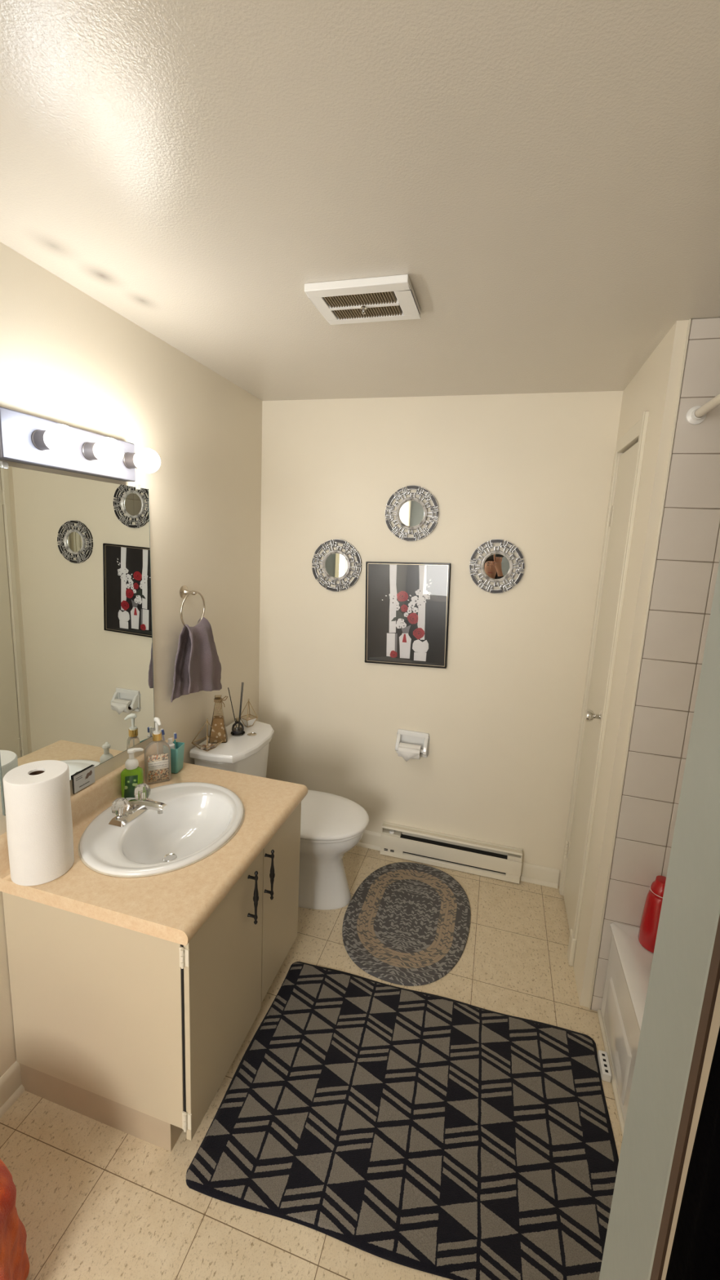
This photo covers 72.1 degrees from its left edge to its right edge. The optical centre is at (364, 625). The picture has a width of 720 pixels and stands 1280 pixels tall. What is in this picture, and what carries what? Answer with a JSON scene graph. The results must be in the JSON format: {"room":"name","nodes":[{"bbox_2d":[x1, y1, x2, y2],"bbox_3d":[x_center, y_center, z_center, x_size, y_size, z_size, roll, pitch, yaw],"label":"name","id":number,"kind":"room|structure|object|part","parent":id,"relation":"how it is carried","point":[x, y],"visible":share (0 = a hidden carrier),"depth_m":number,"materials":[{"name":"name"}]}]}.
{"room":"bathroom","nodes":[
{"label":"bathroom","id":0,"kind":"room"},
{"bbox_2d":[0,241,262,1077],"bbox_3d":[-1.211,0.325,0.733,0.100,2.381,4.500,5,10,15],"label":"wall","id":1,"kind":"structure","parent":0,"point":[67,357],"depth_m":1.93,"materials":[{"name":"paint"}]},
{"bbox_2d":[0,1061,25,1118],"bbox_3d":[-1.123,1.407,1.205,0.024,0.100,0.680,5,10,15],"label":"baseboard","id":2,"kind":"structure","parent":1,"relation":"attached to","point":[11,1088],"depth_m":1.46,"materials":[{"name":"paint"}]},
{"bbox_2d":[0,461,155,815],"bbox_3d":[-0.896,0.010,1.591,0.010,0.958,0.622,5,10,15],"label":"wall mirror","id":3,"kind":"object","parent":1,"relation":"attached to","point":[77,661],"visible":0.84,"depth_m":1.53,"materials":[{"name":"clear glass"}]},
{"bbox_2d":[0,406,160,481],"bbox_3d":[-0.808,-0.515,1.452,0.156,0.125,0.481,5,10,15],"label":"vanity light","id":4,"kind":"object","parent":1,"relation":"attached to","point":[22,441],"depth_m":1.38,"materials":[{"name":"metal"}]},
{"bbox_2d":[31,429,50,450],"bbox_3d":[-0.859,-0.499,1.332,0.040,0.052,0.052,5,10,15],"label":"socket","id":5,"kind":"object","parent":4,"relation":"attached to","point":[37,442],"depth_m":1.31,"materials":[{"name":"silver metal"}]},
{"bbox_3d":[-0.819,-0.496,1.321,0.106,0.079,0.079,5,10,15],"label":"light bulb","id":6,"kind":"part","parent":4,"relation":"part of","materials":[{"name":"white glass"}]},
{"bbox_2d":[81,442,97,460],"bbox_3d":[-0.815,-0.524,1.489,0.040,0.052,0.052,5,10,15],"label":"socket","id":7,"kind":"object","parent":4,"relation":"attached to","point":[87,448],"depth_m":1.47,"materials":[{"name":"silver metal"}]},
{"bbox_3d":[-0.775,-0.520,1.478,0.106,0.079,0.079,5,10,15],"label":"light bulb","id":8,"kind":"part","parent":4,"relation":"part of","materials":[{"name":"white glass"}]},
{"bbox_2d":[123,452,137,468],"bbox_3d":[-0.771,-0.549,1.648,0.040,0.052,0.052,5,10,15],"label":"socket","id":9,"kind":"object","parent":4,"relation":"attached to","point":[128,457],"depth_m":1.63,"materials":[{"name":"silver metal"}]},
{"bbox_3d":[-0.730,-0.546,1.637,0.106,0.079,0.079,5,10,15],"label":"light bulb","id":10,"kind":"part","parent":4,"relation":"part of","materials":[{"name":"white glass"}]},
{"bbox_2d":[0,737,176,879],"bbox_3d":[-0.903,0.582,1.720,0.034,0.104,0.777,5,10,15],"label":"backsplash","id":11,"kind":"structure","parent":1,"relation":"attached to","point":[90,802],"depth_m":1.66,"materials":[{"name":"laminate"}]},
{"bbox_2d":[179,585,205,628],"bbox_3d":[-0.736,-0.075,2.059,0.064,0.179,0.168,5,10,15],"label":"towel ring","id":12,"kind":"object","parent":1,"relation":"attached to","point":[184,593],"visible":0.96,"depth_m":2.05,"materials":[{"name":"silver metal"}]},
{"bbox_3d":[-0.730,-0.138,2.063,0.062,0.056,0.056,5,10,15],"label":"wall post","id":13,"kind":"part","parent":12,"relation":"part of","materials":[{"name":"silver metal"}]},
{"bbox_2d":[170,617,222,702],"bbox_3d":[-0.710,0.140,2.126,0.100,0.351,0.288,5,10,15],"label":"hand towel","id":14,"kind":"object","parent":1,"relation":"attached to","point":[197,666],"visible":1,"depth_m":2.09,"materials":[{"name":"fabric"}]},
{"bbox_2d":[0,845,622,1279],"bbox_3d":[-0.008,1.641,0.603,2.720,0.050,4.500,5,10,15],"label":"floor","id":15,"kind":"structure","parent":0,"point":[95,1200],"depth_m":1.33,"materials":[{"name":"tile"}]},
{"bbox_2d":[0,1158,29,1279],"bbox_3d":[-0.925,1.311,1.041,0.416,0.366,0.291,5,10,15],"label":"towel","id":16,"kind":"object","parent":15,"relation":"on","point":[14,1259],"visible":1,"depth_m":1.05,"materials":[{"name":"orange fabric"}]},
{"bbox_2d":[2,801,301,1151],"bbox_3d":[-0.634,1.042,1.713,0.635,0.694,0.742,5,10,15],"label":"vanity cabinet","id":17,"kind":"object","parent":15,"relation":"on","point":[137,1034],"visible":0.9,"depth_m":1.39,"materials":[{"name":"paint"}]},
{"bbox_2d":[0,737,307,946],"bbox_3d":[-0.623,0.628,1.649,0.618,0.145,0.779,5,10,15],"label":"countertop","id":18,"kind":"structure","parent":17,"relation":"on","point":[172,906],"depth_m":1.38,"materials":[{"name":"laminate"}]},
{"bbox_2d":[2,760,74,885],"bbox_3d":[-0.905,0.544,1.379,0.153,0.295,0.153,5,10,15],"label":"paper towel roll","id":19,"kind":"object","parent":18,"relation":"on","point":[37,794],"visible":1,"depth_m":1.32,"materials":[{"name":"white paper"}]},
{"bbox_2d":[72,764,94,794],"bbox_3d":[-0.928,0.507,1.634,0.002,0.062,0.088,5,10,15],"label":"card","id":20,"kind":"object","parent":18,"relation":"on","point":[86,777],"visible":1,"depth_m":1.63,"materials":[{"name":"white paper"}]},
{"bbox_2d":[120,747,143,798],"bbox_3d":[-0.838,0.532,1.781,0.072,0.188,0.045,1,10,-9],"label":"hand soap bottle","id":21,"kind":"object","parent":18,"relation":"on","point":[132,775],"visible":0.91,"depth_m":1.76,"materials":[{"name":"green plastic"}]},
{"bbox_2d":[143,716,171,784],"bbox_3d":[-0.798,0.477,1.903,0.093,0.259,0.052,-3,11,-29],"label":"pump bottle","id":22,"kind":"object","parent":18,"relation":"on","point":[157,769],"visible":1,"depth_m":1.89,"materials":[{"name":"white"}]},
{"bbox_2d":[78,782,244,877],"bbox_3d":[-0.661,0.718,1.661,0.485,0.146,0.549,5,10,15],"label":"oval sink","id":23,"kind":"object","parent":18,"relation":"in","point":[199,819],"visible":0.93,"depth_m":1.69,"materials":[{"name":"white ceramic"}]},
{"bbox_2d":[108,782,168,826],"bbox_3d":[-0.740,0.603,1.663,0.158,0.078,0.163,5,10,15],"label":"faucet","id":24,"kind":"object","parent":23,"relation":"on","point":[125,811],"visible":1,"depth_m":1.64,"materials":[{"name":"silver metal"}]},
{"bbox_3d":[-0.803,0.595,1.625,0.053,0.056,0.054,5,10,15],"label":"knob","id":25,"kind":"part","parent":24,"relation":"part of","materials":[{"name":"clear plastic"}]},
{"bbox_3d":[-0.787,0.627,1.680,0.056,0.020,0.163,5,10,15],"label":"plate","id":26,"kind":"part","parent":24,"relation":"part of","materials":[{"name":"silver metal"}]},
{"bbox_3d":[-0.775,0.580,1.724,0.053,0.056,0.054,5,10,15],"label":"knob","id":27,"kind":"part","parent":24,"relation":"part of","materials":[{"name":"clear plastic"}]},
{"bbox_3d":[-0.734,0.607,1.663,0.146,0.042,0.042,5,10,15],"label":"spout","id":28,"kind":"part","parent":24,"relation":"part of","materials":[{"name":"silver metal"}]},
{"bbox_2d":[170,741,184,773],"bbox_3d":[-0.777,0.536,2.010,0.068,0.107,0.068,4,10,6],"label":"toothbrush cup","id":29,"kind":"object","parent":18,"relation":"on","point":[176,755],"visible":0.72,"depth_m":1.99,"materials":[{"name":"teal plastic"}]},
{"bbox_2d":[160,728,164,740],"bbox_3d":[-0.800,0.496,1.988,0.017,0.178,0.038,10,12,37],"label":"toothbrush","id":30,"kind":"object","parent":29,"relation":"in","point":[162,729],"visible":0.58,"depth_m":1.96,"materials":[{"name":"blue plastic"}]},
{"bbox_2d":[168,737,175,749],"bbox_3d":[-0.782,0.517,2.000,0.035,0.130,0.032,-5,12,-37],"label":"toothpaste tube","id":31,"kind":"object","parent":29,"relation":"in","point":[171,744],"visible":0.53,"depth_m":1.98,"materials":[{"name":"white plastic"}]},
{"bbox_2d":[173,732,177,749],"bbox_3d":[-0.775,0.509,2.025,0.013,0.142,0.030,-2,11,-27],"label":"toothbrush","id":32,"kind":"object","parent":29,"relation":"in","point":[175,735],"visible":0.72,"depth_m":2.02,"materials":[{"name":"teal plastic"}]},
{"bbox_3d":[-0.411,1.064,1.489,0.016,0.624,0.407,5,10,15],"label":"door","id":33,"kind":"part","parent":17,"relation":"part of","materials":[{"name":"paint"}]},
{"bbox_3d":[-0.348,0.850,1.548,0.035,0.188,0.018,5,10,15],"label":"handle","id":34,"kind":"part","parent":17,"relation":"part of","materials":[{"name":"black metal"}]},
{"bbox_3d":[-0.318,0.832,1.656,0.035,0.188,0.018,5,10,15],"label":"handle","id":35,"kind":"part","parent":17,"relation":"part of","materials":[{"name":"black metal"}]},
{"bbox_3d":[-0.313,1.000,1.836,0.016,0.606,0.317,5,10,15],"label":"door","id":36,"kind":"part","parent":17,"relation":"part of","materials":[{"name":"paint"}]},
{"bbox_2d":[189,718,368,910],"bbox_3d":[-0.363,0.917,2.372,0.778,0.744,0.448,5,10,15],"label":"toilet","id":37,"kind":"object","parent":15,"relation":"on","point":[331,824],"visible":0.56,"depth_m":2.29,"materials":[{"name":"white ceramic"}]},
{"bbox_2d":[191,718,222,751],"bbox_3d":[-0.706,0.483,2.215,0.097,0.140,0.097,8,11,28],"label":"terrarium","id":38,"kind":"object","parent":37,"relation":"on","point":[206,736],"visible":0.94,"depth_m":2.21,"materials":[{"name":"clear glass"}]},
{"bbox_2d":[208,695,227,743],"bbox_3d":[-0.682,0.430,2.301,0.086,0.214,0.089,0,10,-13],"label":"bottle","id":39,"kind":"object","parent":37,"relation":"on","point":[218,723],"visible":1,"depth_m":2.29,"materials":[{"name":"clear glass"}]},
{"bbox_3d":[-0.600,0.550,2.381,0.252,0.038,0.448,5,10,15],"label":"tank lid","id":40,"kind":"part","parent":37,"relation":"part of","materials":[{"name":"white ceramic"}]},
{"bbox_3d":[-0.619,0.734,2.415,0.210,0.335,0.416,5,10,15],"label":"tank","id":41,"kind":"part","parent":37,"relation":"part of","materials":[{"name":"white ceramic"}]},
{"bbox_2d":[227,682,244,736],"bbox_3d":[-0.620,0.402,2.373,0.117,0.253,0.068,-6,13,-43],"label":"reed diffuser","id":42,"kind":"object","parent":37,"relation":"on","point":[236,731],"visible":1,"depth_m":2.40,"materials":[{"name":"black glass"}]},
{"bbox_3d":[-0.617,0.522,2.402,0.068,0.008,0.068,5,10,15],"label":"dish","id":43,"kind":"part","parent":42,"relation":"part of","materials":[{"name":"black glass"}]},
{"bbox_3d":[-0.615,0.486,2.396,0.058,0.074,0.058,5,10,15],"label":"bottle glass","id":44,"kind":"part","parent":42,"relation":"part of","materials":[{"name":"glass"}]},
{"bbox_2d":[240,700,257,727],"bbox_3d":[-0.588,0.438,2.500,0.066,0.144,0.066,11,13,39],"label":"terrarium","id":45,"kind":"object","parent":37,"relation":"on","point":[250,722],"visible":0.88,"depth_m":2.50,"materials":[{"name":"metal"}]},
{"bbox_3d":[-0.591,0.485,2.509,0.062,0.043,0.062,11,13,39],"label":"glass pane","id":46,"kind":"part","parent":45,"relation":"part of","materials":[{"name":"clear glass"}]},
{"bbox_3d":[-0.287,1.100,2.380,0.562,0.388,0.364,5,10,15],"label":"bowl","id":47,"kind":"part","parent":37,"relation":"part of","materials":[{"name":"white ceramic"}]},
{"bbox_3d":[-0.247,0.903,2.337,0.520,0.016,0.380,5,10,15],"label":"seat","id":48,"kind":"part","parent":37,"relation":"part of","materials":[{"name":"white plastic"}]},
{"bbox_3d":[-0.250,0.881,2.335,0.548,0.025,0.392,5,10,15],"label":"lid","id":49,"kind":"part","parent":37,"relation":"part of","materials":[{"name":"white plastic"}]},
{"bbox_2d":[186,961,618,1279],"bbox_3d":[0.164,1.460,1.528,1.176,0.009,0.780,5,10,15],"label":"rug","id":50,"kind":"object","parent":15,"relation":"on","point":[439,1135],"visible":0.98,"depth_m":1.43,"materials":[{"name":"black fabric"}]},
{"bbox_2d":[342,862,471,986],"bbox_3d":[0.201,1.330,2.286,0.558,0.011,0.751,5,10,15],"label":"oval rug","id":51,"kind":"object","parent":15,"relation":"on","point":[406,923],"visible":1,"depth_m":2.21,"materials":[{"name":"grey fabric"}]},
{"bbox_2d":[597,1049,611,1082],"bbox_3d":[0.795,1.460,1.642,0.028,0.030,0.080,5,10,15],"label":"power strip","id":52,"kind":"object","parent":15,"relation":"on","point":[602,1057],"visible":1,"depth_m":1.63,"materials":[{"name":"white plastic"}]},
{"bbox_2d":[597,922,653,1137],"bbox_3d":[1.036,1.399,1.019,0.743,0.384,1.474,5,10,15],"label":"bathtub","id":53,"kind":"object","parent":15,"relation":"on","point":[620,1015],"visible":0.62,"depth_m":1.60,"materials":[{"name":"ceramic"}]},
{"bbox_3d":[0.682,1.426,1.117,0.007,0.182,1.361,5,10,15],"label":"apron panel","id":54,"kind":"part","parent":53,"relation":"part of","materials":[{"name":"ceramic"}]},
{"bbox_2d":[638,875,666,953],"bbox_3d":[0.988,0.965,1.665,0.093,0.248,0.093,5,10,15],"label":"shampoo bottle","id":55,"kind":"object","parent":53,"relation":"on","point":[648,928],"visible":0.59,"depth_m":1.65,"materials":[{"name":"red plastic"}]},
{"bbox_2d":[0,0,719,400],"bbox_3d":[0.109,-0.767,0.190,2.720,0.080,4.500,5,10,15],"label":"ceiling","id":56,"kind":"structure","parent":0,"point":[543,176],"depth_m":0.95,"materials":[{"name":"white paint"}]},
{"bbox_2d":[304,274,421,324],"bbox_3d":[0.001,-0.924,1.430,0.294,0.040,0.218,5,10,15],"label":"exhaust fan cover","id":57,"kind":"object","parent":56,"relation":"attached to","point":[386,298],"visible":1,"depth_m":1.40,"materials":[{"name":"white plastic"}]},
{"bbox_2d":[324,291,402,319],"bbox_3d":[-0.003,-0.930,1.435,0.196,0.007,0.147,5,10,15],"label":"grille","id":58,"kind":"object","parent":57,"relation":"attached to","point":[377,305],"depth_m":1.43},
{"bbox_2d":[258,391,622,885],"bbox_3d":[0.685,0.118,2.479,2.620,2.381,0.100,5,10,15],"label":"wall","id":59,"kind":"structure","parent":0,"point":[531,472],"depth_m":2.49,"materials":[{"name":"paint"}]},
{"bbox_2d":[311,538,361,591],"bbox_3d":[-0.150,-0.314,2.582,0.271,0.273,0.018,5,10,15],"label":"round mirror","id":60,"kind":"object","parent":59,"relation":"attached to","point":[335,564],"visible":1,"depth_m":2.58,"materials":[{"name":"silver metal"}]},
{"bbox_3d":[-0.148,-0.315,2.586,0.128,0.128,0.004,5,10,15],"label":"glass","id":61,"kind":"part","parent":60,"relation":"part of","materials":[{"name":"white mirror"}]},
{"bbox_2d":[355,830,381,850],"bbox_3d":[-0.276,1.170,2.850,0.772,0.092,0.024,5,10,15],"label":"baseboard","id":62,"kind":"structure","parent":59,"relation":"attached to","point":[370,839],"depth_m":2.77,"materials":[{"name":"paint"}]},
{"bbox_2d":[364,561,450,668],"bbox_3d":[0.210,-0.056,2.520,0.448,0.544,0.024,5,10,15],"label":"framed print","id":63,"kind":"object","parent":59,"relation":"attached to","point":[406,615],"visible":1,"depth_m":2.52,"materials":[{"name":"black paper"}]},
{"bbox_2d":[385,484,439,541],"bbox_3d":[0.229,-0.552,2.438,0.267,0.270,0.018,5,10,15],"label":"round mirror","id":64,"kind":"object","parent":59,"relation":"attached to","point":[411,513],"visible":1,"depth_m":2.44,"materials":[{"name":"silver metal"}]},
{"bbox_3d":[0.231,-0.553,2.442,0.127,0.127,0.004,5,10,15],"label":"glass","id":65,"kind":"part","parent":64,"relation":"part of","materials":[{"name":"white mirror"}]},
{"bbox_2d":[395,728,430,757],"bbox_3d":[0.246,0.626,2.598,0.176,0.134,0.062,5,10,15],"label":"toilet paper holder","id":66,"kind":"object","parent":59,"relation":"attached to","point":[418,738],"visible":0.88,"depth_m":2.61,"materials":[{"name":"white ceramic"}]},
{"bbox_3d":[0.174,0.617,2.610,0.018,0.085,0.050,5,10,15],"label":"arm","id":67,"kind":"part","parent":66,"relation":"part of","materials":[{"name":"white ceramic"}]},
{"bbox_2d":[397,742,422,761],"bbox_3d":[0.233,0.656,2.576,0.112,0.080,0.075,5,10,15],"label":"toilet paper roll","id":68,"kind":"object","parent":66,"relation":"on","point":[407,751],"visible":0.98,"depth_m":2.55,"materials":[{"name":"white paper"}]},
{"bbox_3d":[0.315,0.630,2.573,0.018,0.085,0.050,5,10,15],"label":"arm","id":69,"kind":"part","parent":66,"relation":"part of","materials":[{"name":"white ceramic"}]},
{"bbox_2d":[379,821,522,884],"bbox_3d":[0.447,1.201,2.635,0.736,0.167,0.074,5,10,15],"label":"baseboard heater","id":70,"kind":"object","parent":59,"relation":"attached to","point":[477,857],"visible":1,"depth_m":2.61,"materials":[{"name":"paint"}]},
{"bbox_3d":[0.147,1.134,2.700,0.099,0.014,0.034,5,10,15],"label":"plate","id":71,"kind":"part","parent":70,"relation":"part of","materials":[{"name":"paint"}]},
{"bbox_3d":[0.150,1.222,2.706,0.119,0.018,0.026,5,10,15],"label":"plate","id":72,"kind":"part","parent":70,"relation":"part of","materials":[{"name":"paint"}]},
{"bbox_3d":[0.439,1.207,2.607,0.736,0.082,0.016,5,10,15],"label":"panel","id":73,"kind":"part","parent":70,"relation":"part of","materials":[{"name":"paint"}]},
{"bbox_3d":[0.757,1.280,2.545,0.064,0.018,0.026,5,10,15],"label":"plate","id":74,"kind":"part","parent":70,"relation":"part of","materials":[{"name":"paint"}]},
{"bbox_3d":[0.763,1.187,2.535,0.064,0.025,0.034,5,10,15],"label":"plate","id":75,"kind":"part","parent":70,"relation":"part of","materials":[{"name":"paint"}]},
{"bbox_2d":[469,538,524,593],"bbox_3d":[0.630,-0.283,2.368,0.256,0.259,0.018,5,10,15],"label":"round mirror","id":76,"kind":"object","parent":59,"relation":"attached to","point":[496,566],"visible":1,"depth_m":2.37,"materials":[{"name":"silver metal"}]},
{"bbox_3d":[0.631,-0.284,2.373,0.122,0.122,0.004,5,10,15],"label":"glass","id":77,"kind":"part","parent":76,"relation":"part of","materials":[{"name":"white mirror"}]},
{"bbox_2d":[520,862,559,888],"bbox_3d":[0.893,1.280,2.539,0.188,0.092,0.024,5,10,15],"label":"baseboard","id":78,"kind":"structure","parent":59,"relation":"attached to","point":[530,873],"depth_m":2.54,"materials":[{"name":"paint"}]},
{"bbox_2d":[561,320,688,1007],"bbox_3d":[1.353,0.250,1.897,0.812,2.381,0.691,5,10,15],"label":"wall","id":79,"kind":"structure","parent":0,"point":[654,388],"depth_m":1.71,"materials":[{"name":"paint"}]},
{"bbox_2d":[559,411,648,966],"bbox_3d":[0.974,0.305,2.088,0.104,2.172,0.480,5,10,15],"label":"door","id":80,"kind":"structure","parent":79,"relation":"in","point":[623,512],"depth_m":2.05,"materials":[{"name":"paint"}]},
{"bbox_3d":[0.919,0.363,1.988,0.060,0.056,0.056,5,10,15],"label":"knob","id":81,"kind":"part","parent":80,"relation":"part of","materials":[{"name":"silver metal"}]},
{"bbox_2d":[588,317,719,1011],"bbox_3d":[1.275,0.304,1.560,0.782,2.381,0.010,5,10,15],"label":"tiled wall","id":82,"kind":"structure","parent":0,"point":[686,558],"depth_m":1.60,"materials":[{"name":"tile"}]},
{"bbox_2d":[685,393,719,424],"bbox_3d":[0.796,-0.520,0.782,0.053,0.053,1.478,5,10,15],"label":"shower rod","id":83,"kind":"object","parent":82,"relation":"attached to","point":[695,415],"visible":1,"depth_m":1.45,"materials":[{"name":"white plastic"}]},
{"bbox_3d":[0.700,0.516,0.163,1.135,2.381,0.061,5,10,15],"label":"wall","id":84,"kind":"structure","parent":0,"visible":0},
{"bbox_2d":[599,560,719,1279],"bbox_3d":[0.162,0.466,0.307,0.024,2.380,0.067,5,10,15],"label":"trim","id":85,"kind":"structure","parent":84,"relation":"attached to","point":[690,912],"depth_m":0.26,"materials":[{"name":"paint"}]},
{"bbox_2d":[649,915,719,1279],"bbox_3d":[0.053,0.691,-0.069,0.049,2.028,0.778,5,10,15],"label":"door","id":86,"kind":"structure","parent":84,"relation":"in","point":[708,1026],"depth_m":0.23,"materials":[{"name":"paint"}]}
]}

